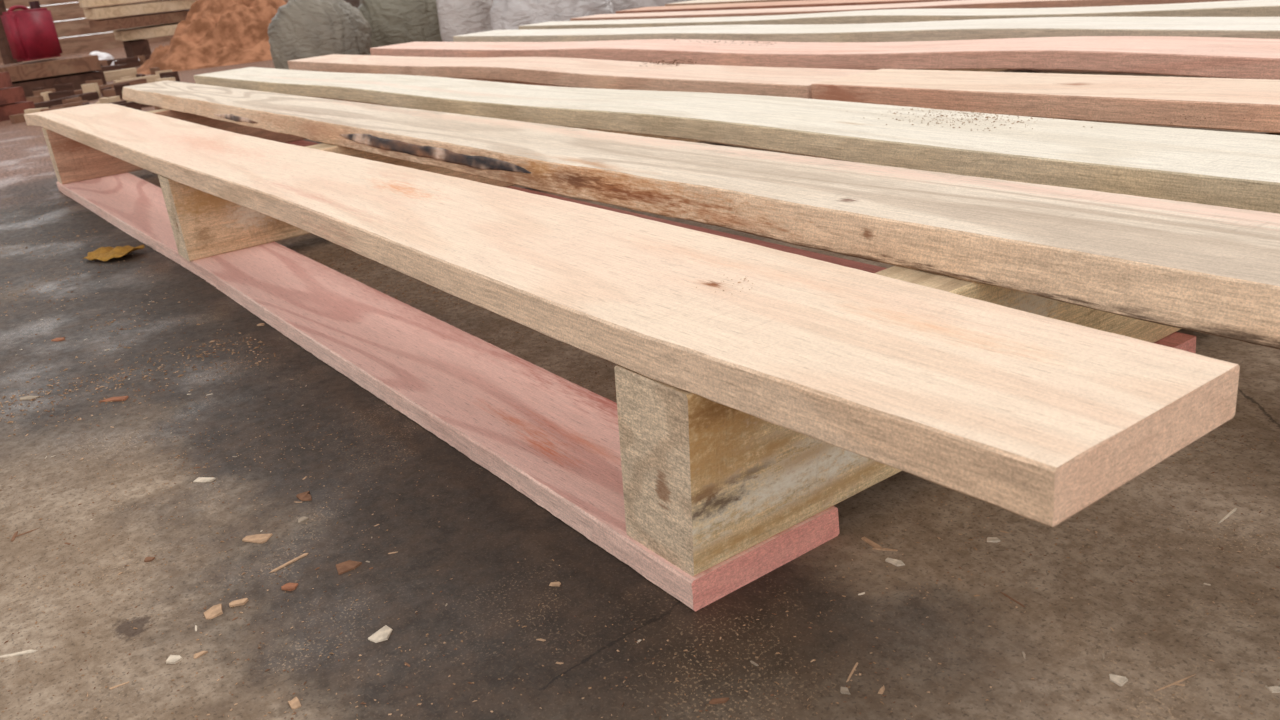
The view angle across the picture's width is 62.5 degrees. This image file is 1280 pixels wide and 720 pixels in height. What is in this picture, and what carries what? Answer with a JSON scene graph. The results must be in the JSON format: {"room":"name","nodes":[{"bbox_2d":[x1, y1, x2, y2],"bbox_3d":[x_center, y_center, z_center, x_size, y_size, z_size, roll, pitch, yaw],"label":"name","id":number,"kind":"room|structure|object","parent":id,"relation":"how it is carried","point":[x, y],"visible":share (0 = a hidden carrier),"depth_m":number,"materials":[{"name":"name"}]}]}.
{"room":"lumber yard","nodes":[
{"label":"lumber yard","id":0,"kind":"room"},
{"bbox_2d":[0,0,287,61],"bbox_3d":[-7.514,-4.395,13.103,19.800,1.194,0.072,-20,25,-31],"label":"wall","id":1,"kind":"structure","parent":0,"point":[68,11],"depth_m":13.39,"materials":[{"name":"brown wood"}]},
{"bbox_2d":[0,0,1279,719],"bbox_3d":[-1.554,-1.458,5.469,20.000,0.001,21.000,-20,25,-31],"label":"floor","id":2,"kind":"structure","parent":0,"point":[481,553],"depth_m":0.84,"materials":[{"name":"concrete"}]},
{"bbox_2d":[0,0,21,64],"bbox_3d":[-4.619,-2.480,7.590,0.090,1.004,0.092,10,26,36],"label":"timber post","id":3,"kind":"object","parent":2,"relation":"on","point":[5,50],"visible":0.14,"depth_m":7.62,"materials":[{"name":"brown wood"}]},
{"bbox_2d":[0,101,34,121],"bbox_3d":[-3.161,-1.234,5.250,0.120,0.071,0.242,13,28,41],"label":"brick","id":4,"kind":"object","parent":2,"relation":"on","point":[6,110],"visible":0.62,"depth_m":5.23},
{"bbox_2d":[0,86,26,104],"bbox_3d":[-3.181,-1.291,5.192,0.120,0.071,0.242,4,23,26],"label":"brick","id":5,"kind":"object","parent":4,"relation":"on","point":[8,95],"visible":1,"depth_m":5.21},
{"bbox_2d":[0,72,12,88],"bbox_3d":[-3.201,-1.348,5.134,0.120,0.071,0.242,-3,21,10],"label":"brick","id":6,"kind":"object","parent":5,"relation":"on","point":[5,80],"visible":1,"depth_m":5.20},
{"bbox_2d":[9,113,25,122],"bbox_3d":[-2.917,-1.181,5.091,0.052,0.037,0.220,12,28,40],"label":"wood offcut","id":7,"kind":"object","parent":2,"relation":"on","point":[18,118],"visible":0.38,"depth_m":5.02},
{"bbox_2d":[0,649,37,657],"bbox_3d":[-0.477,0.225,0.807,0.030,0.001,0.004,-9,21,-6],"label":"splinter","id":8,"kind":"object","parent":2,"relation":"on","point":[30,650],"visible":1,"depth_m":0.81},
{"bbox_2d":[20,395,38,399],"bbox_3d":[-0.783,0.048,1.352,0.025,0.002,0.013,-3,21,10],"label":"chip","id":9,"kind":"object","parent":2,"relation":"on","point":[28,397],"visible":1,"depth_m":1.35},
{"bbox_2d":[26,96,43,102],"bbox_3d":[-3.424,-1.468,5.966,0.106,0.046,0.031,4,23,25],"label":"strip","id":10,"kind":"object","parent":2,"relation":"on","point":[35,99],"visible":0.61,"depth_m":5.95,"materials":[{"name":"brown wood"}]},
{"bbox_2d":[24,107,47,113],"bbox_3d":[-2.824,-1.149,4.946,0.112,0.062,0.032,0,22,15],"label":"strip","id":11,"kind":"object","parent":2,"relation":"on","point":[27,111],"visible":0.33,"depth_m":4.93,"materials":[{"name":"brown wood"}]},
{"bbox_2d":[32,87,45,90],"bbox_3d":[-3.625,-1.613,6.373,0.092,0.065,0.031,7,25,32],"label":"strip","id":12,"kind":"object","parent":2,"relation":"on","point":[38,88],"visible":0.33,"depth_m":6.35,"materials":[{"name":"brown wood"}]},
{"bbox_2d":[33,88,55,95],"bbox_3d":[-3.554,-1.587,6.299,0.117,0.054,0.032,-14,22,-19],"label":"strip","id":13,"kind":"object","parent":2,"relation":"on","point":[36,93],"visible":0.46,"depth_m":6.28,"materials":[{"name":"brown wood"}]},
{"bbox_2d":[40,91,51,100],"bbox_3d":[-3.471,-1.545,6.174,0.031,0.048,0.063,-2,21,11],"label":"strip","id":14,"kind":"object","parent":2,"relation":"on","point":[44,94],"visible":0.59,"depth_m":6.15,"materials":[{"name":"brown wood"}]},
{"bbox_2d":[40,106,64,111],"bbox_3d":[-2.707,-1.134,4.874,0.103,0.062,0.032,-5,21,5],"label":"strip","id":15,"kind":"object","parent":2,"relation":"on","point":[46,109],"visible":0.3,"depth_m":4.85,"materials":[{"name":"brown wood"}]},
{"bbox_2d":[51,337,64,340],"bbox_3d":[-0.872,-0.031,1.581,0.022,0.002,0.013,3,23,23],"label":"chip","id":16,"kind":"object","parent":2,"relation":"on","point":[62,338],"visible":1,"depth_m":1.58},
{"bbox_2d":[11,71,106,96],"bbox_3d":[-3.826,-1.774,6.804,0.625,0.096,0.300,-24,27,-39],"label":"timber baulk","id":17,"kind":"object","parent":2,"relation":"on","point":[78,79],"visible":0.52,"depth_m":6.74,"materials":[{"name":"brown wood"}]},
{"bbox_2d":[0,54,100,81],"bbox_3d":[-3.837,-1.871,6.766,0.625,0.096,0.300,-21,26,-34],"label":"timber baulk","id":18,"kind":"object","parent":17,"relation":"on","point":[85,62],"visible":0.97,"depth_m":6.69,"materials":[{"name":"brown wood"}]},
{"bbox_2d":[0,1,62,61],"bbox_3d":[-3.862,-2.086,6.682,0.170,0.345,0.250,7,25,31],"label":"jerrycan","id":19,"kind":"object","parent":18,"relation":"on","point":[31,34],"visible":1,"depth_m":6.62,"materials":[{"name":"red plastic"}]},
{"bbox_2d":[48,90,74,99],"bbox_3d":[-3.281,-1.496,5.984,0.152,0.055,0.032,0,22,15],"label":"strip","id":20,"kind":"object","parent":2,"relation":"on","point":[53,95],"visible":0.6,"depth_m":5.97,"materials":[{"name":"brown wood"}]},
{"bbox_2d":[54,83,74,91],"bbox_3d":[-3.510,-1.651,6.435,0.105,0.066,0.031,-9,21,-6],"label":"strip","id":21,"kind":"object","parent":2,"relation":"on","point":[70,86],"visible":0.59,"depth_m":6.42,"materials":[{"name":"brown wood"}]},
{"bbox_2d":[34,92,98,107],"bbox_3d":[-3.114,-1.394,5.693,0.052,0.041,0.450,1,22,19],"label":"wood offcut","id":22,"kind":"object","parent":2,"relation":"on","point":[89,96],"visible":0.48,"depth_m":5.65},
{"bbox_2d":[51,100,88,107],"bbox_3d":[-2.728,-1.202,5.059,0.032,0.060,0.169,11,27,37],"label":"strip","id":23,"kind":"object","parent":2,"relation":"on","point":[79,103],"visible":0.29,"depth_m":5.04,"materials":[{"name":"brown wood"}]},
{"bbox_2d":[62,97,81,103],"bbox_3d":[-2.870,-1.295,5.338,0.031,0.061,0.093,3,23,24],"label":"strip","id":24,"kind":"object","parent":2,"relation":"on","point":[76,99],"visible":0.4,"depth_m":5.32,"materials":[{"name":"brown wood"}]},
{"bbox_2d":[81,83,100,96],"bbox_3d":[-3.134,-1.537,6.016,0.087,0.078,0.032,0,22,16],"label":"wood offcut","id":25,"kind":"object","parent":2,"relation":"on","point":[92,87],"visible":0.64,"depth_m":6.00,"materials":[{"name":"brown wood"}]},
{"bbox_2d":[85,79,102,85],"bbox_3d":[-3.424,-1.726,6.617,0.095,0.058,0.031,-15,23,-22],"label":"strip","id":26,"kind":"object","parent":2,"relation":"on","point":[99,82],"visible":0.42,"depth_m":6.60,"materials":[{"name":"brown wood"}]},
{"bbox_2d":[90,51,113,59],"bbox_3d":[-4.888,-2.725,9.522,0.237,0.128,0.160,-20,25,-31],"label":"lump","id":27,"kind":"object","parent":2,"relation":"on","point":[101,55],"visible":0.26,"depth_m":9.51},
{"bbox_2d":[99,60,107,65],"bbox_3d":[-4.471,-2.384,8.582,0.084,0.082,0.400,-5,21,3],"label":"wood offcut","id":28,"kind":"object","parent":2,"relation":"on","point":[102,62],"visible":0.13,"depth_m":8.71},
{"bbox_2d":[100,87,111,96],"bbox_3d":[-3.058,-1.539,6.045,0.031,0.045,0.061,-3,21,10],"label":"strip","id":29,"kind":"object","parent":2,"relation":"on","point":[105,88],"visible":0.4,"depth_m":6.02,"materials":[{"name":"brown wood"}]},
{"bbox_2d":[99,97,115,103],"bbox_3d":[-2.615,-1.260,5.183,0.099,0.056,0.031,10,27,37],"label":"strip","id":30,"kind":"object","parent":2,"relation":"on","point":[104,100],"visible":0.51,"depth_m":5.16,"materials":[{"name":"brown wood"}]},
{"bbox_2d":[95,96,120,103],"bbox_3d":[-2.735,-1.326,5.422,0.042,0.031,0.300,-9,21,-8],"label":"wood offcut","id":31,"kind":"object","parent":2,"relation":"on","point":[117,98],"visible":0.16,"depth_m":5.51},
{"bbox_2d":[102,89,115,96],"bbox_3d":[-2.870,-1.522,5.955,0.300,0.041,0.061,-7,21,-1],"label":"wood offcut","id":32,"kind":"object","parent":2,"relation":"on","point":[108,92],"visible":0.26,"depth_m":5.92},
{"bbox_2d":[74,78,146,94],"bbox_3d":[-3.199,-1.629,6.323,0.062,0.041,0.550,4,23,24],"label":"wood offcut","id":33,"kind":"object","parent":2,"relation":"on","point":[136,81],"visible":0.36,"depth_m":6.39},
{"bbox_2d":[94,64,129,71],"bbox_3d":[-4.093,-2.208,8.046,0.400,0.064,0.103,0,22,15],"label":"wood offcut","id":34,"kind":"object","parent":2,"relation":"on","point":[120,66],"visible":0.27,"depth_m":7.98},
{"bbox_2d":[99,396,127,401],"bbox_3d":[-0.655,0.048,1.313,0.036,0.002,0.013,-3,21,10],"label":"chip","id":35,"kind":"object","parent":2,"relation":"on","point":[120,398],"visible":1,"depth_m":1.31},
{"bbox_2d":[83,245,144,260],"bbox_3d":[-1.034,-0.212,2.070,0.118,0.023,0.080,2,23,20],"label":"dry leaf","id":36,"kind":"object","parent":2,"relation":"on","point":[102,253],"visible":1,"depth_m":2.06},
{"bbox_2d":[105,100,126,103],"bbox_3d":[-2.552,-1.217,5.075,0.155,0.040,0.032,-19,24,-30],"label":"strip","id":37,"kind":"object","parent":2,"relation":"on","point":[124,101],"visible":0.14,"depth_m":5.08,"materials":[{"name":"brown wood"}]},
{"bbox_2d":[109,682,128,689],"bbox_3d":[-0.374,0.234,0.756,0.013,0.001,0.002,-17,23,-25],"label":"splinter","id":38,"kind":"object","parent":2,"relation":"on","point":[113,687],"visible":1,"depth_m":0.76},
{"bbox_2d":[113,59,126,64],"bbox_3d":[-4.136,-2.348,8.397,0.030,0.080,0.124,-4,21,7],"label":"strip","id":39,"kind":"object","parent":2,"relation":"on","point":[123,61],"visible":0.43,"depth_m":8.37,"materials":[{"name":"brown wood"}]},
{"bbox_2d":[104,67,136,80],"bbox_3d":[-3.762,-1.963,7.319,0.500,0.062,0.093,-15,23,-22],"label":"wood offcut","id":40,"kind":"object","parent":2,"relation":"on","point":[109,75],"visible":0.38,"depth_m":7.33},
{"bbox_2d":[113,83,129,98],"bbox_3d":[-2.811,-1.463,5.735,0.077,0.076,0.031,-20,25,-31],"label":"strip","id":41,"kind":"object","parent":2,"relation":"on","point":[118,88],"visible":0.51,"depth_m":5.71,"materials":[{"name":"brown wood"}]},
{"bbox_2d":[117,76,132,79],"bbox_3d":[-3.487,-1.903,7.136,0.030,0.025,0.150,-4,21,6],"label":"strip","id":42,"kind":"object","parent":2,"relation":"on","point":[127,77],"visible":0.54,"depth_m":7.12,"materials":[{"name":"brown wood"}]},
{"bbox_2d":[116,101,141,110],"bbox_3d":[-2.406,-1.167,4.893,0.163,0.047,0.032,-19,25,-30],"label":"strip","id":43,"kind":"object","parent":2,"relation":"on","point":[134,105],"visible":0.25,"depth_m":4.90,"materials":[{"name":"brown wood"}]},
{"bbox_2d":[107,55,150,65],"bbox_3d":[-4.406,-2.589,9.123,0.400,0.061,0.082,-13,22,-17],"label":"wood offcut","id":44,"kind":"object","parent":2,"relation":"on","point":[147,57],"visible":0.12,"depth_m":9.05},
{"bbox_2d":[121,56,139,67],"bbox_3d":[-4.148,-2.420,8.583,0.031,0.083,0.162,0,22,17],"label":"strip","id":45,"kind":"object","parent":2,"relation":"on","point":[133,62],"visible":0.71,"depth_m":8.59,"materials":[{"name":"brown wood"}]},
{"bbox_2d":[114,75,157,82],"bbox_3d":[-3.167,-1.771,6.681,0.300,0.042,0.051,-21,25,-33],"label":"wood offcut","id":46,"kind":"object","parent":2,"relation":"on","point":[150,79],"visible":0.37,"depth_m":6.68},
{"bbox_2d":[123,39,151,57],"bbox_3d":[-4.764,-2.946,9.992,0.162,0.173,0.240,-23,26,-36],"label":"support block","id":47,"kind":"object","parent":2,"relation":"on","point":[137,47],"visible":0.73,"depth_m":9.91,"materials":[{"name":"brown wood"}]},
{"bbox_2d":[113,22,179,40],"bbox_3d":[-4.510,-3.185,10.145,0.969,0.100,0.350,-19,25,-30],"label":"plank","id":48,"kind":"object","parent":47,"relation":"on","point":[127,34],"visible":0.53,"depth_m":9.90,"materials":[{"name":"brown wood"}]},
{"bbox_2d":[89,9,189,30],"bbox_3d":[-4.601,-3.256,10.054,0.350,0.100,1.142,11,27,38],"label":"plank","id":49,"kind":"object","parent":48,"relation":"on","point":[109,24],"visible":0.7,"depth_m":9.77,"materials":[{"name":"brown wood"}]},
{"bbox_2d":[83,0,195,18],"bbox_3d":[-4.585,-3.365,10.029,1.234,0.100,0.350,-22,26,-36],"label":"plank","id":50,"kind":"object","parent":49,"relation":"on","point":[163,5],"visible":0.78,"depth_m":9.77,"materials":[{"name":"brown wood"}]},
{"bbox_2d":[78,0,150,7],"bbox_3d":[-4.546,-3.470,9.991,1.392,0.100,0.350,-17,24,-26],"label":"plank","id":51,"kind":"object","parent":50,"relation":"on","point":[83,3],"visible":1,"depth_m":9.63,"materials":[{"name":"brown wood"}]},
{"bbox_2d":[134,55,145,64],"bbox_3d":[-4.215,-2.529,8.892,0.077,0.076,0.030,1,22,18],"label":"strip","id":52,"kind":"object","parent":2,"relation":"on","point":[142,60],"visible":0.52,"depth_m":8.87,"materials":[{"name":"brown wood"}]},
{"bbox_2d":[144,557,154,561],"bbox_3d":[-0.430,0.174,0.923,0.008,0.002,0.007,-2,21,10],"label":"chip","id":53,"kind":"object","parent":2,"relation":"on","point":[147,559],"visible":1,"depth_m":0.92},
{"bbox_2d":[150,67,159,74],"bbox_3d":[-3.377,-2.011,7.347,0.084,0.053,0.030,11,27,38],"label":"strip","id":54,"kind":"object","parent":2,"relation":"on","point":[152,70],"visible":0.57,"depth_m":7.33,"materials":[{"name":"brown wood"}]},
{"bbox_2d":[155,70,171,73],"bbox_3d":[-3.278,-1.977,7.260,0.106,0.032,0.030,-9,21,-8],"label":"strip","id":55,"kind":"object","parent":2,"relation":"on","point":[156,72],"visible":0.46,"depth_m":7.24,"materials":[{"name":"brown wood"}]},
{"bbox_2d":[155,77,175,81],"bbox_3d":[-2.648,-1.540,5.896,0.117,0.072,0.031,3,23,22],"label":"strip","id":56,"kind":"object","parent":2,"relation":"on","point":[170,78],"visible":0.32,"depth_m":5.87,"materials":[{"name":"brown wood"}]},
{"bbox_2d":[159,71,179,81],"bbox_3d":[-2.783,-1.665,6.243,0.121,0.080,0.031,4,23,26],"label":"strip","id":57,"kind":"object","parent":2,"relation":"on","point":[175,73],"visible":0.41,"depth_m":6.22,"materials":[{"name":"brown wood"}]},
{"bbox_2d":[166,655,181,663],"bbox_3d":[-0.344,0.221,0.778,0.011,0.002,0.008,-1,22,13],"label":"chip","id":58,"kind":"object","parent":2,"relation":"on","point":[172,659],"visible":1,"depth_m":0.78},
{"bbox_2d":[194,651,207,658],"bbox_3d":[-0.327,0.218,0.782,0.010,0.001,0.005,-23,27,-37],"label":"chip","id":59,"kind":"object","parent":2,"relation":"on","point":[201,653],"visible":1,"depth_m":0.78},
{"bbox_2d":[193,477,215,482],"bbox_3d":[-0.440,0.121,1.065,0.022,0.002,0.009,-2,21,10],"label":"chip","id":60,"kind":"object","parent":2,"relation":"on","point":[199,479],"visible":1,"depth_m":1.06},
{"bbox_2d":[137,0,285,74],"bbox_3d":[-3.153,-2.637,8.167,1.562,0.580,1.514,-13,22,-16],"label":"pile","id":61,"kind":"object","parent":2,"relation":"on","point":[213,33],"visible":0.73,"depth_m":7.77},
{"bbox_2d":[204,604,222,618],"bbox_3d":[-0.337,0.199,0.834,0.015,0.002,0.017,-18,24,-28],"label":"chip","id":62,"kind":"object","parent":2,"relation":"on","point":[214,611],"visible":1,"depth_m":0.83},
{"bbox_2d":[229,598,247,606],"bbox_3d":[-0.321,0.194,0.843,0.015,0.002,0.008,-9,21,-6],"label":"chip","id":63,"kind":"object","parent":2,"relation":"on","point":[243,601],"visible":1,"depth_m":0.84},
{"bbox_2d":[242,533,272,542],"bbox_3d":[-0.342,0.158,0.940,0.025,0.002,0.016,0,22,15],"label":"chip","id":64,"kind":"object","parent":2,"relation":"on","point":[258,538],"visible":1,"depth_m":0.94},
{"bbox_2d":[269,553,308,572],"bbox_3d":[-0.298,0.172,0.894,0.004,0.001,0.038,13,28,41],"label":"splinter","id":65,"kind":"object","parent":2,"relation":"on","point":[304,554],"visible":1,"depth_m":0.89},
{"bbox_2d":[281,583,297,590],"bbox_3d":[-0.284,0.184,0.858,0.013,0.002,0.010,2,23,21],"label":"chip","id":66,"kind":"object","parent":2,"relation":"on","point":[288,586],"visible":1,"depth_m":0.86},
{"bbox_2d":[288,697,300,708],"bbox_3d":[-0.235,0.233,0.716,0.007,0.002,0.011,-21,25,-33],"label":"chip","id":67,"kind":"object","parent":2,"relation":"on","point":[294,703],"visible":1,"depth_m":0.72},
{"bbox_2d":[298,516,308,522],"bbox_3d":[-0.309,0.145,0.964,0.011,0.001,0.008,-21,25,-33],"label":"chip","id":68,"kind":"object","parent":2,"relation":"on","point":[303,518],"visible":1,"depth_m":0.96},
{"bbox_2d":[296,491,311,500],"bbox_3d":[-0.320,0.131,1.005,0.013,0.002,0.019,-15,23,-20],"label":"chip","id":69,"kind":"object","parent":2,"relation":"on","point":[305,496],"visible":1,"depth_m":1.00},
{"bbox_2d":[268,0,371,69],"bbox_3d":[-1.857,-1.895,6.099,0.593,0.421,0.341,-4,21,5],"label":"sack","id":70,"kind":"object","parent":2,"relation":"on","point":[300,29],"visible":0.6,"depth_m":5.97,"materials":[{"name":"fabric"}]},
{"bbox_2d":[42,61,652,183],"bbox_3d":[-0.128,-1.081,3.808,3.650,0.148,0.078,-20,25,-31],"label":"bearer","id":71,"kind":"object","parent":2,"relation":"on","point":[72,160],"visible":0.07,"depth_m":2.90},
{"bbox_2d":[287,54,873,98],"bbox_3d":[-0.447,-0.818,2.955,0.188,0.041,2.782,-20,25,-31],"label":"board","id":72,"kind":"object","parent":71,"relation":"on","point":[559,71],"visible":0.91,"depth_m":2.40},
{"bbox_2d":[631,58,708,65],"bbox_3d":[0.078,-0.681,2.410,0.125,0.004,0.230,-25,28,-39],"label":"sawdust","id":73,"kind":"object","parent":72,"relation":"on","point":[657,63],"visible":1,"depth_m":2.42},
{"bbox_2d":[24,103,1239,526],"bbox_3d":[-0.741,-0.354,1.862,0.203,0.054,3.412,-20,25,-32],"label":"board","id":74,"kind":"object","parent":71,"relation":"on","point":[1035,417],"visible":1,"depth_m":0.72,"materials":[{"name":"wood"}]},
{"bbox_2d":[665,0,800,5],"bbox_3d":[1.547,-1.181,3.324,0.181,0.041,4.636,-20,25,-31],"label":"board","id":75,"kind":"object","parent":71,"relation":"on","point":[692,2],"visible":0.34,"depth_m":4.81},
{"bbox_2d":[194,67,1279,213],"bbox_3d":[-0.284,-0.544,2.199,0.217,0.041,4.186,-20,25,-31],"label":"board","id":76,"kind":"object","parent":71,"relation":"on","point":[1237,170],"visible":0.92,"depth_m":1.33,"materials":[{"name":"wood"}]},
{"bbox_2d":[878,103,1084,130],"bbox_3d":[0.422,-0.314,1.357,0.176,0.006,0.353,-20,25,-31],"label":"sawdust","id":77,"kind":"object","parent":76,"relation":"on","point":[959,103],"visible":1,"depth_m":1.35},
{"bbox_2d":[1144,111,1251,123],"bbox_3d":[0.629,-0.278,1.212,0.066,0.002,0.135,-20,25,-31],"label":"sawdust","id":78,"kind":"object","parent":76,"relation":"on","point":[1157,111],"visible":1,"depth_m":1.21},
{"bbox_2d":[616,0,952,13],"bbox_3d":[1.311,-1.098,3.172,0.181,0.044,4.636,-20,25,-31],"label":"board","id":79,"kind":"object","parent":71,"relation":"on","point":[803,3],"visible":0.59,"depth_m":4.18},
{"bbox_2d":[370,36,1279,79],"bbox_3d":[0.303,-0.737,2.524,0.201,0.046,4.456,-20,25,-31],"label":"board","id":80,"kind":"object","parent":71,"relation":"on","point":[1215,57],"visible":0.94,"depth_m":2.05,"materials":[{"name":"wood"}]},
{"bbox_2d":[518,0,1279,29],"bbox_3d":[0.875,-0.930,2.866,0.163,0.041,4.591,-20,25,-31],"label":"board","id":81,"kind":"object","parent":71,"relation":"on","point":[1239,8],"visible":0.67,"depth_m":2.84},
{"bbox_2d":[336,560,361,574],"bbox_3d":[-0.244,0.171,0.879,0.022,0.002,0.017,-20,25,-31],"label":"chip","id":82,"kind":"object","parent":2,"relation":"on","point":[346,566],"visible":1,"depth_m":0.88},
{"bbox_2d":[345,0,359,8],"bbox_3d":[-2.086,-2.710,8.000,0.621,0.617,0.412,-5,21,2],"label":"sack","id":83,"kind":"object","parent":2,"relation":"on","point":[355,3],"visible":0.02,"depth_m":7.82,"materials":[{"name":"fabric"}]},
{"bbox_2d":[368,625,391,642],"bbox_3d":[-0.191,0.203,0.781,0.014,0.002,0.018,9,26,34],"label":"chip","id":84,"kind":"object","parent":2,"relation":"on","point":[383,634],"visible":1,"depth_m":0.78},
{"bbox_2d":[358,0,441,47],"bbox_3d":[-1.473,-2.182,6.611,0.605,0.507,0.348,-5,21,2],"label":"sack","id":85,"kind":"object","parent":2,"relation":"on","point":[392,22],"visible":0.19,"depth_m":6.48,"materials":[{"name":"fabric"}]},
{"bbox_2d":[56,172,839,611],"bbox_3d":[-0.724,-0.179,1.887,0.189,0.026,2.802,-20,25,-31],"label":"board","id":86,"kind":"object","parent":2,"relation":"on","point":[555,440],"visible":0.81,"depth_m":1.16,"materials":[{"name":"pink wood"}]},
{"bbox_2d":[436,0,492,41],"bbox_3d":[-1.017,-2.066,6.107,0.320,0.560,0.302,-4,21,5],"label":"sack","id":87,"kind":"object","parent":2,"relation":"on","point":[456,17],"visible":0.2,"depth_m":6.01,"materials":[{"name":"fabric"}]},
{"bbox_2d":[490,0,613,29],"bbox_3d":[-0.476,-1.906,5.669,0.666,0.466,0.336,-5,21,4],"label":"sack","id":88,"kind":"object","parent":2,"relation":"on","point":[504,14],"visible":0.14,"depth_m":5.54,"materials":[{"name":"fabric"}]},
{"bbox_2d":[549,581,560,585],"bbox_3d":[-0.066,0.174,0.821,0.009,0.002,0.005,-3,21,10],"label":"chip","id":89,"kind":"object","parent":2,"relation":"on","point":[558,583],"visible":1,"depth_m":0.82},
{"bbox_2d":[0,195,1279,719],"bbox_3d":[-0.660,-0.062,1.600,1.173,0.002,3.468,-20,25,-31],"label":"sawdust","id":90,"kind":"object","parent":2,"relation":"on","point":[359,265],"visible":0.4,"depth_m":1.00},
{"bbox_2d":[610,0,690,13],"bbox_3d":[0.061,-2.166,6.141,0.797,0.499,0.342,-5,21,2],"label":"sack","id":91,"kind":"object","parent":2,"relation":"on","point":[618,5],"visible":0.03,"depth_m":6.02,"materials":[{"name":"fabric"}]},
{"bbox_2d":[709,697,728,703],"bbox_3d":[0.051,0.218,0.674,0.013,0.002,0.004,-7,21,-1],"label":"chip","id":92,"kind":"object","parent":2,"relation":"on","point":[716,700],"visible":1,"depth_m":0.67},
{"bbox_2d":[287,140,1195,353],"bbox_3d":[-0.313,-0.322,2.140,0.161,0.026,2.818,-20,25,-31],"label":"board","id":93,"kind":"object","parent":2,"relation":"on","point":[1186,342],"visible":0.04,"depth_m":1.54,"materials":[{"name":"pink wood"}]},
{"bbox_2d":[158,69,1007,261],"bbox_3d":[0.641,-0.776,2.798,3.634,0.148,0.078,-20,25,-31],"label":"bearer","id":94,"kind":"object","parent":93,"relation":"on","point":[203,224],"visible":0.06,"depth_m":1.88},
{"bbox_2d":[122,80,1279,349],"bbox_3d":[-0.510,-0.448,2.020,0.188,0.038,3.929,-20,25,-31],"label":"board","id":95,"kind":"object","parent":94,"relation":"on","point":[1203,268],"visible":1,"depth_m":0.98,"materials":[{"name":"beige wood"}]},
{"bbox_2d":[453,17,1279,41],"bbox_3d":[0.617,-0.837,2.700,0.210,0.041,4.501,-20,25,-31],"label":"board","id":96,"kind":"object","parent":94,"relation":"on","point":[1231,27],"visible":0.86,"depth_m":2.50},
{"bbox_2d":[570,0,1236,20],"bbox_3d":[1.093,-1.008,3.006,0.163,0.041,4.591,-20,25,-31],"label":"board","id":97,"kind":"object","parent":94,"relation":"on","point":[955,4],"visible":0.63,"depth_m":3.29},
{"bbox_2d":[614,132,1279,576],"bbox_3d":[1.470,-0.444,1.702,3.625,0.148,0.100,-20,25,-31],"label":"bearer","id":98,"kind":"object","parent":93,"relation":"on","point":[706,482],"visible":0.15,"depth_m":0.77,"materials":[{"name":"wood"}]},
{"bbox_2d":[811,69,1279,132],"bbox_3d":[0.824,-0.299,1.247,0.185,0.032,1.567,-20,25,-31],"label":"board","id":99,"kind":"object","parent":98,"relation":"on","point":[1086,97],"visible":0.95,"depth_m":1.45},
{"bbox_2d":[840,687,850,694],"bbox_3d":[0.131,0.210,0.671,0.007,0.002,0.005,1,22,18],"label":"chip","id":100,"kind":"object","parent":2,"relation":"on","point":[844,690],"visible":1,"depth_m":0.67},
{"bbox_2d":[846,662,857,681],"bbox_3d":[0.139,0.203,0.688,0.002,0.001,0.022,6,24,29],"label":"splinter","id":101,"kind":"object","parent":2,"relation":"on","point":[856,664],"visible":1,"depth_m":0.69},
{"bbox_2d":[861,537,883,550],"bbox_3d":[0.183,0.144,0.827,0.005,0.001,0.025,-16,23,-23],"label":"splinter","id":102,"kind":"object","parent":2,"relation":"on","point":[873,544],"visible":1,"depth_m":0.83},
{"bbox_2d":[878,686,884,693],"bbox_3d":[0.154,0.209,0.669,0.003,0.001,0.009,4,23,26],"label":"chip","id":103,"kind":"object","parent":2,"relation":"on","point":[882,689],"visible":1,"depth_m":0.67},
{"bbox_2d":[873,548,897,550],"bbox_3d":[0.190,0.147,0.819,0.019,0.001,0.002,2,22,20],"label":"splinter","id":104,"kind":"object","parent":2,"relation":"on","point":[885,549],"visible":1,"depth_m":0.82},
{"bbox_2d":[885,558,904,565],"bbox_3d":[0.193,0.153,0.800,0.006,0.002,0.015,-24,27,-38],"label":"chip","id":105,"kind":"object","parent":2,"relation":"on","point":[895,562],"visible":1,"depth_m":0.80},
{"bbox_2d":[987,537,999,542],"bbox_3d":[0.273,0.139,0.815,0.010,0.002,0.006,1,22,18],"label":"chip","id":106,"kind":"object","parent":2,"relation":"on","point":[989,539],"visible":1,"depth_m":0.81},
{"bbox_2d":[1001,592,1024,606],"bbox_3d":[0.263,0.169,0.742,0.002,0.001,0.024,-16,23,-24],"label":"splinter","id":107,"kind":"object","parent":2,"relation":"on","point":[1009,597],"visible":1,"depth_m":0.74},
{"bbox_2d":[1008,69,1125,72],"bbox_3d":[1.262,-0.894,3.168,0.158,0.026,2.791,-20,25,-31],"label":"board","id":108,"kind":"object","parent":2,"relation":"on","point":[1008,69],"visible":0.02,"depth_m":3.08,"materials":[{"name":"pink wood"}]},
{"bbox_2d":[1109,674,1127,685],"bbox_3d":[0.296,0.198,0.655,0.008,0.002,0.012,-21,25,-33],"label":"chip","id":109,"kind":"object","parent":2,"relation":"on","point":[1119,680],"visible":1,"depth_m":0.65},
{"bbox_2d":[1154,674,1195,691],"bbox_3d":[0.329,0.198,0.647,0.034,0.001,0.002,-14,22,-18],"label":"splinter","id":110,"kind":"object","parent":2,"relation":"on","point":[1181,680],"visible":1,"depth_m":0.65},
{"bbox_2d":[1218,508,1236,523],"bbox_3d":[0.453,0.120,0.813,0.032,0.001,0.002,-22,26,-34],"label":"splinter","id":111,"kind":"object","parent":2,"relation":"on","point":[1234,509],"visible":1,"depth_m":0.81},
{"bbox_2d":[1265,686,1279,692],"bbox_3d":[0.381,0.197,0.632,0.009,0.002,0.006,-4,21,6],"label":"chip","id":112,"kind":"object","parent":2,"relation":"on","point":[1274,689],"visible":1,"depth_m":0.63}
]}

